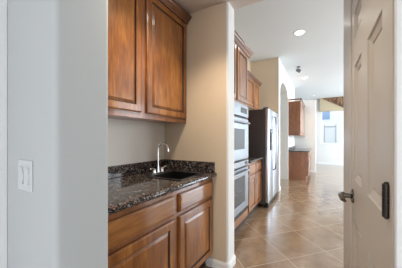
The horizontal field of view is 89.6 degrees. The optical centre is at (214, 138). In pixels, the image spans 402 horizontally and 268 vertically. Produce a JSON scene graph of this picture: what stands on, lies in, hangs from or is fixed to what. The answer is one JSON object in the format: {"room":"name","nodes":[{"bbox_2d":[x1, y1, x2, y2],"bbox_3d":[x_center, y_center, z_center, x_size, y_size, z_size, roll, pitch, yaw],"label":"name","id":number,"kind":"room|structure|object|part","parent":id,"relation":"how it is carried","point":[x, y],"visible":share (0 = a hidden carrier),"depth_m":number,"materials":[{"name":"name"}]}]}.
{"room":"kitchen","nodes":[
{"label":"kitchen","id":0,"kind":"room"},
{"bbox_2d":[7,0,107,267],"bbox_3d":[-0.716,-0.018,0.886,0.510,2.607,0.203,0,0,28],"label":"wall","id":1,"kind":"structure","parent":0,"point":[57,50],"depth_m":0.76,"materials":[{"name":"grey paint"}]},
{"bbox_2d":[0,0,6,267],"bbox_3d":[-0.941,-0.018,0.803,0.068,2.607,0.153,0,0,28],"label":"trim","id":2,"kind":"structure","parent":1,"relation":"attached to","point":[3,3],"depth_m":0.84,"materials":[{"name":"white paint"}]},
{"bbox_2d":[18,159,32,191],"bbox_3d":[-0.725,0.142,0.770,0.114,0.116,0.012,0,0,28],"label":"light switch","id":3,"kind":"object","parent":1,"relation":"attached to","point":[25,167],"visible":1,"depth_m":0.76,"materials":[{"name":"white plastic"}]},
{"bbox_2d":[108,60,250,166],"bbox_3d":[-0.182,-0.333,3.192,0.123,3.235,4.590,0,0,28],"label":"wall","id":4,"kind":"structure","parent":0,"point":[129,141],"depth_m":1.93,"materials":[{"name":"white paint"}]},
{"bbox_2d":[108,0,191,123],"bbox_3d":[-0.691,-0.724,1.681,0.373,1.131,1.223,0,0,28],"label":"upper cabinet","id":5,"kind":"object","parent":4,"relation":"attached to","point":[147,41],"visible":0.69,"depth_m":1.67,"materials":[{"name":"brown wood"}]},
{"bbox_3d":[-0.716,-0.709,1.367,0.020,1.007,0.560,0,0,28],"label":"door","id":6,"kind":"part","parent":5,"relation":"part of","materials":[{"name":"brown wood"}]},
{"bbox_3d":[-0.595,-0.177,1.631,0.014,0.039,1.223,0,0,28],"label":"light rail","id":7,"kind":"part","parent":5,"relation":"part of","materials":[{"name":"brown wood"}]},
{"bbox_3d":[-0.432,-0.709,1.911,0.020,1.007,0.556,0,0,28],"label":"door","id":8,"kind":"part","parent":5,"relation":"part of","materials":[{"name":"brown wood"}]},
{"bbox_3d":[-0.551,-1.251,1.608,0.058,0.076,1.223,0,0,28],"label":"crown molding","id":9,"kind":"part","parent":5,"relation":"part of","materials":[{"name":"brown wood"}]},
{"bbox_2d":[247,70,261,109],"bbox_3d":[0.713,-0.962,4.368,0.371,0.654,1.025,0,0,28],"label":"upper cabinet","id":10,"kind":"object","parent":4,"relation":"attached to","point":[254,83],"visible":0.5,"depth_m":4.31,"materials":[{"name":"brown wood"}]},
{"bbox_3d":[0.713,-0.944,4.103,0.020,0.537,0.495,0,0,28],"label":"door","id":11,"kind":"part","parent":10,"relation":"part of","materials":[{"name":"brown wood"}]},
{"bbox_3d":[0.852,-1.251,4.296,0.058,0.076,1.025,0,0,28],"label":"crown molding","id":12,"kind":"part","parent":10,"relation":"part of","materials":[{"name":"brown wood"}]},
{"bbox_3d":[0.940,-0.944,4.538,0.020,0.537,0.395,0,0,28],"label":"door","id":13,"kind":"part","parent":10,"relation":"part of","materials":[{"name":"brown wood"}]},
{"bbox_2d":[164,2,225,263],"bbox_3d":[-0.227,-0.018,2.140,0.771,2.607,0.016,0,0,28],"label":"wall","id":14,"kind":"structure","parent":0,"point":[202,137],"depth_m":2.04,"materials":[{"name":"beige paint"}]},
{"bbox_2d":[159,0,262,13],"bbox_3d":[-0.474,-1.686,-0.909,8.600,0.728,5.950,0,0,28],"label":"ceiling","id":15,"kind":"structure","parent":0,"point":[191,6],"depth_m":1.98,"materials":[{"name":"beige paint"}]},
{"bbox_2d":[226,1,233,262],"bbox_3d":[-0.234,-0.018,2.234,0.916,2.607,0.172,0,0,28],"label":"wall pillar","id":16,"kind":"structure","parent":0,"point":[229,9],"depth_m":1.98,"materials":[{"name":"white paint"}]},
{"bbox_2d":[206,254,235,267],"bbox_3d":[0.074,1.245,2.073,0.252,0.080,0.205,0,0,28],"label":"baseboard","id":17,"kind":"structure","parent":16,"relation":"attached to","point":[210,262],"depth_m":2.00,"materials":[{"name":"white wood"}]},
{"bbox_2d":[251,57,277,112],"bbox_3d":[1.184,-0.333,5.061,0.815,3.235,0.012,0,0,28],"label":"wall","id":18,"kind":"structure","parent":0,"point":[265,71],"depth_m":4.99,"materials":[{"name":"beige paint"}]},
{"bbox_2d":[203,164,343,267],"bbox_3d":[1.736,1.343,3.324,8.600,0.115,15.500,0,0,28],"label":"floor","id":19,"kind":"structure","parent":0,"point":[303,226],"depth_m":2.88,"materials":[{"name":"tile"}]},
{"bbox_2d":[108,178,211,267],"bbox_3d":[-0.568,0.833,1.617,0.636,0.904,1.223,0,0,28],"label":"base cabinet","id":20,"kind":"object","parent":19,"relation":"on","point":[174,229],"visible":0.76,"depth_m":1.39,"materials":[{"name":"brown wood"}]},
{"bbox_3d":[-0.427,0.493,1.222,0.022,0.138,0.572,0,0,28],"label":"drawer","id":21,"kind":"part","parent":20,"relation":"part of","materials":[{"name":"brown wood"}]},
{"bbox_3d":[-0.428,0.863,1.223,0.020,0.538,0.572,0,0,28],"label":"door","id":22,"kind":"part","parent":20,"relation":"part of","materials":[{"name":"brown wood"}]},
{"bbox_2d":[108,159,216,215],"bbox_3d":[-0.558,0.309,1.612,0.674,0.142,1.223,0,0,28],"label":"countertop","id":23,"kind":"structure","parent":20,"relation":"on","point":[129,185],"depth_m":1.59,"materials":[{"name":"stone"}]},
{"bbox_2d":[150,142,168,174],"bbox_3d":[-0.532,0.189,1.935,0.172,0.302,0.166,0,0,-22],"label":"faucet","id":24,"kind":"object","parent":23,"relation":"on","point":[161,170],"visible":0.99,"depth_m":1.94,"materials":[{"name":"silver metal"}]},
{"bbox_3d":[-0.492,0.184,1.920,0.146,0.292,0.032,0,0,28],"label":"spout","id":25,"kind":"part","parent":24,"relation":"part of","materials":[{"name":"silver metal"}]},
{"bbox_2d":[147,170,203,180],"bbox_3d":[-0.345,0.424,1.844,0.371,0.182,0.372,0,0,28],"label":"bar sink","id":26,"kind":"object","parent":23,"relation":"in","point":[171,175],"visible":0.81,"depth_m":1.96,"materials":[{"name":"black metal"}]},
{"bbox_2d":[155,171,196,178],"bbox_3d":[-0.345,0.426,1.844,0.333,0.178,0.334,0,0,28],"label":"basin","id":27,"kind":"object","parent":26,"relation":"in","point":[171,174],"depth_m":1.98,"materials":[{"name":"black metal"}]},
{"bbox_3d":[-0.146,0.493,1.760,0.022,0.138,0.520,0,0,28],"label":"drawer","id":28,"kind":"part","parent":20,"relation":"part of","materials":[{"name":"brown wood"}]},
{"bbox_3d":[-0.147,0.863,1.760,0.020,0.538,0.520,0,0,28],"label":"door","id":29,"kind":"part","parent":20,"relation":"part of","materials":[{"name":"brown wood"}]},
{"bbox_2d":[234,29,252,232],"bbox_3d":[0.052,-0.002,2.770,0.678,2.574,0.990,0,0,28],"label":"tall cabinet","id":30,"kind":"object","parent":19,"relation":"on","point":[240,58],"visible":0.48,"depth_m":2.73,"materials":[{"name":"brown wood"}]},
{"bbox_3d":[0.182,-0.859,2.423,0.020,0.707,0.405,0,0,28],"label":"door","id":31,"kind":"part","parent":30,"relation":"part of","materials":[{"name":"brown wood"}]},
{"bbox_3d":[0.286,1.099,2.623,0.019,0.091,0.855,0,0,28],"label":"panel","id":32,"kind":"part","parent":30,"relation":"part of","materials":[{"name":"brown wood"}]},
{"bbox_2d":[234,158,249,221],"bbox_3d":[0.078,0.672,2.732,0.610,0.750,0.845,0,0,28],"label":"wall oven","id":33,"kind":"object","parent":30,"relation":"in","point":[241,169],"visible":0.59,"depth_m":2.69,"materials":[{"name":"white metal"}]},
{"bbox_3d":[0.291,0.350,2.620,0.034,0.076,0.845,0,0,28],"label":"control panel","id":34,"kind":"part","parent":33,"relation":"part of","materials":[{"name":"silver metal"}]},
{"bbox_3d":[0.321,0.455,2.591,0.050,0.027,0.750,0,0,28],"label":"handle","id":35,"kind":"part","parent":33,"relation":"part of","materials":[{"name":"silver metal"}]},
{"bbox_2d":[234,101,249,160],"bbox_3d":[0.078,-0.085,2.732,0.610,0.755,0.845,0,0,28],"label":"wall oven","id":36,"kind":"object","parent":30,"relation":"in","point":[240,111],"visible":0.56,"depth_m":2.69,"materials":[{"name":"white metal"}]},
{"bbox_3d":[0.291,0.009,2.620,0.034,0.558,0.845,0,0,28],"label":"oven door","id":37,"kind":"part","parent":36,"relation":"part of","materials":[{"name":"silver metal"}]},
{"bbox_3d":[0.291,-0.379,2.620,0.034,0.162,0.845,0,0,28],"label":"control panel","id":38,"kind":"part","parent":36,"relation":"part of","materials":[{"name":"silver metal"}]},
{"bbox_3d":[0.321,-0.212,2.591,0.050,0.027,0.750,0,0,28],"label":"handle","id":39,"kind":"part","parent":36,"relation":"part of","materials":[{"name":"silver metal"}]},
{"bbox_3d":[0.391,-0.859,2.822,0.020,0.707,0.405,0,0,28],"label":"door","id":40,"kind":"part","parent":30,"relation":"part of","materials":[{"name":"brown wood"}]},
{"bbox_3d":[0.327,-1.251,2.627,0.058,0.076,0.990,0,0,28],"label":"crown molding","id":41,"kind":"part","parent":30,"relation":"part of","materials":[{"name":"brown wood"}]},
{"bbox_2d":[244,160,260,221],"bbox_3d":[0.412,0.833,3.516,0.626,0.905,0.755,0,0,28],"label":"base cabinet","id":42,"kind":"object","parent":19,"relation":"on","point":[254,175],"visible":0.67,"depth_m":3.32,"materials":[{"name":"brown wood"}]},
{"bbox_3d":[0.601,0.493,3.223,0.022,0.138,0.340,0,0,28],"label":"drawer","id":43,"kind":"part","parent":42,"relation":"part of","materials":[{"name":"brown wood"}]},
{"bbox_3d":[0.600,0.863,3.223,0.020,0.538,0.340,0,0,28],"label":"door","id":44,"kind":"part","parent":42,"relation":"part of","materials":[{"name":"brown wood"}]},
{"bbox_2d":[247,156,262,163],"bbox_3d":[0.425,0.309,3.509,0.655,0.142,0.755,0,0,28],"label":"countertop","id":45,"kind":"structure","parent":42,"relation":"on","point":[251,159],"depth_m":3.38,"materials":[{"name":"stone"}]},
{"bbox_3d":[0.774,0.493,3.555,0.022,0.138,0.330,0,0,28],"label":"drawer","id":46,"kind":"part","parent":42,"relation":"part of","materials":[{"name":"brown wood"}]},
{"bbox_3d":[0.774,0.863,3.556,0.020,0.538,0.330,0,0,28],"label":"door","id":47,"kind":"part","parent":42,"relation":"part of","materials":[{"name":"brown wood"}]},
{"bbox_2d":[247,107,277,207],"bbox_3d":[0.909,0.360,4.241,0.807,1.850,0.960,0,0,28],"label":"refrigerator","id":48,"kind":"object","parent":19,"relation":"on","point":[263,126],"visible":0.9,"depth_m":3.77,"materials":[{"name":"grey metal"}]},
{"bbox_3d":[1.047,0.320,3.864,0.060,1.730,0.415,0,0,28],"label":"freezer door","id":49,"kind":"part","parent":48,"relation":"part of","materials":[{"name":"silver metal"}]},
{"bbox_3d":[1.187,0.100,3.989,0.082,1.080,0.022,0,0,28],"label":"handle","id":50,"kind":"part","parent":48,"relation":"part of","materials":[{"name":"silver metal"}]},
{"bbox_3d":[1.270,0.320,4.290,0.060,1.730,0.535,0,0,28],"label":"door","id":51,"kind":"part","parent":48,"relation":"part of","materials":[{"name":"silver metal"}]},
{"bbox_2d":[289,151,310,180],"bbox_3d":[2.985,0.855,6.987,0.582,0.861,1.710,0,0,28],"label":"base cabinet","id":52,"kind":"object","parent":19,"relation":"on","point":[299,162],"visible":0.96,"depth_m":6.23,"materials":[{"name":"brown wood"}]},
{"bbox_2d":[288,146,311,151],"bbox_3d":[2.991,0.357,6.970,0.608,0.134,1.735,0,0,28],"label":"countertop","id":53,"kind":"structure","parent":52,"relation":"on","point":[291,149],"depth_m":6.64,"materials":[{"name":"stone"}]},
{"bbox_3d":[2.976,0.881,6.365,0.020,0.502,0.544,0,0,28],"label":"door","id":54,"kind":"part","parent":52,"relation":"part of","materials":[{"name":"brown wood"}]},
{"bbox_2d":[279,59,294,186],"bbox_3d":[2.235,-0.333,6.442,0.240,3.235,3.410,0,0,28],"label":"wall","id":55,"kind":"structure","parent":0,"point":[286,88],"depth_m":6.33,"materials":[{"name":"white paint"}]},
{"bbox_2d":[278,57,278,191],"bbox_3d":[1.544,-0.333,4.872,0.026,3.235,0.026,0,0,28],"label":"trim","id":56,"kind":"structure","parent":55,"relation":"attached to","point":[278,57],"depth_m":4.86,"materials":[{"name":"white paint"}]},
{"bbox_2d":[288,98,305,136],"bbox_3d":[2.888,-0.640,7.006,0.391,1.156,1.765,0,0,28],"label":"upper cabinet","id":57,"kind":"object","parent":55,"relation":"attached to","point":[296,108],"visible":1,"depth_m":6.29,"materials":[{"name":"brown wood"}]},
{"bbox_3d":[2.888,-1.180,7.006,0.391,0.076,1.765,0,0,28],"label":"crown molding","id":58,"kind":"part","parent":57,"relation":"part of","materials":[{"name":"brown wood"}]},
{"bbox_3d":[2.775,-0.630,6.471,0.020,1.020,0.544,0,0,28],"label":"door","id":59,"kind":"part","parent":57,"relation":"part of","materials":[{"name":"brown wood"}]},
{"bbox_3d":[3.034,-0.630,6.967,0.020,1.020,0.544,0,0,28],"label":"door","id":60,"kind":"part","parent":57,"relation":"part of","materials":[{"name":"brown wood"}]},
{"bbox_2d":[234,0,343,100],"bbox_3d":[3.112,-2.000,5.961,8.600,0.100,9.550,0,0,28],"label":"ceiling","id":61,"kind":"structure","parent":0,"point":[267,27],"depth_m":3.95,"materials":[{"name":"white paint"}]},
{"bbox_2d":[294,30,304,34],"bbox_3d":[1.567,-1.946,3.728,0.198,0.008,0.198,0,0,28],"label":"recessed light","id":62,"kind":"object","parent":61,"relation":"in","point":[298,32],"visible":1,"depth_m":3.72,"materials":[{"name":"white"}]},
{"bbox_2d":[295,100,315,169],"bbox_3d":[3.390,-0.072,7.847,0.987,2.715,0.150,0,0,28],"label":"wall partition","id":63,"kind":"structure","parent":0,"point":[309,141],"depth_m":7.64,"materials":[{"name":"white paint"}]},
{"bbox_2d":[299,99,343,163],"bbox_3d":[5.265,-0.333,10.083,8.600,3.235,0.150,0,0,28],"label":"wall","id":64,"kind":"structure","parent":0,"point":[327,153],"depth_m":9.95,"materials":[{"name":"white paint"}]},
{"bbox_2d":[317,162,343,164],"bbox_3d":[6.946,1.238,9.112,4.120,0.095,0.016,0,0,28],"label":"baseboard","id":65,"kind":"structure","parent":64,"relation":"attached to","point":[317,162],"depth_m":9.79,"materials":[{"name":"white wood"}]},
{"bbox_2d":[320,96,343,111],"bbox_3d":[6.034,-1.623,9.504,1.940,0.645,0.164,0,0,28],"label":"window valance","id":66,"kind":"object","parent":64,"relation":"attached to","point":[333,103],"visible":0.57,"depth_m":9.65,"materials":[{"name":"beige fabric"}]},
{"bbox_2d":[321,111,343,144],"bbox_3d":[6.085,-0.598,9.601,1.860,1.805,0.125,0,0,28],"label":"window","id":67,"kind":"structure","parent":64,"relation":"in","point":[341,143],"depth_m":9.66,"materials":[{"name":"white"}]},
{"bbox_2d":[344,0,352,267],"bbox_3d":[0.803,-0.018,1.042,0.120,2.607,1.310,0,0,28],"label":"wall","id":68,"kind":"structure","parent":0,"point":[346,2],"depth_m":1.46,"materials":[{"name":"paint"}]},
{"bbox_2d":[349,0,351,267],"bbox_3d":[0.855,0.217,1.265,0.016,2.135,0.102,0,0,28],"label":"door frame","id":69,"kind":"structure","parent":68,"relation":"attached to","point":[350,3],"depth_m":1.23,"materials":[{"name":"paint"}]},
{"bbox_2d":[338,0,389,267],"bbox_3d":[0.634,0.241,0.889,0.115,2.072,0.762,0,0,28],"label":"door","id":70,"kind":"structure","parent":68,"relation":"in","point":[369,195],"depth_m":0.80,"materials":[{"name":"paint"}]},
{"bbox_3d":[0.731,0.335,1.154,0.042,0.042,0.130,0,0,28],"label":"lever","id":71,"kind":"part","parent":70,"relation":"part of","materials":[{"name":"silver metal"}]},
{"bbox_3d":[0.779,0.335,1.178,0.050,0.080,0.080,0,0,28],"label":"handle","id":72,"kind":"part","parent":70,"relation":"part of","materials":[{"name":"silver metal"}]},
{"bbox_2d":[394,0,401,267],"bbox_3d":[0.510,-0.018,0.482,0.122,2.607,0.018,0,0,28],"label":"trim","id":73,"kind":"structure","parent":68,"relation":"attached to","point":[397,3],"depth_m":0.50,"materials":[{"name":"white"}]},
{"bbox_2d":[390,0,393,267],"bbox_3d":[0.511,0.237,0.508,0.104,2.095,0.021,0,0,28],"label":"door frame","id":74,"kind":"structure","parent":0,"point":[391,1],"depth_m":0.53,"materials":[{"name":"paint"}]},
{"label":"outside","id":75,"kind":"structure","parent":0,"visible":0},
{"bbox_3d":[9.988,1.500,14.809,20.000,0.100,12.500,0,0,28],"label":"ground","id":76,"kind":"structure","parent":75,"visible":0},
{"bbox_2d":[322,111,343,142],"bbox_3d":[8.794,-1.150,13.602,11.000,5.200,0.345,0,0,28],"label":"house","id":77,"kind":"structure","parent":76,"relation":"on","point":[330,118],"depth_m":13.78,"materials":[{"name":"white paint"}]},
{"bbox_3d":[7.681,-1.675,13.997,0.540,0.770,0.015,0,0,28],"label":"pane","id":78,"kind":"part","parent":77,"relation":"part of","materials":[{"name":"blue glass"}]},
{"bbox_2d":[324,124,335,142],"bbox_3d":[6.954,0.310,12.163,0.650,2.280,0.060,0,0,28],"label":"window","id":79,"kind":"structure","parent":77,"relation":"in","point":[329,131],"depth_m":12.14,"materials":[{"name":"grey glass"}]}
]}

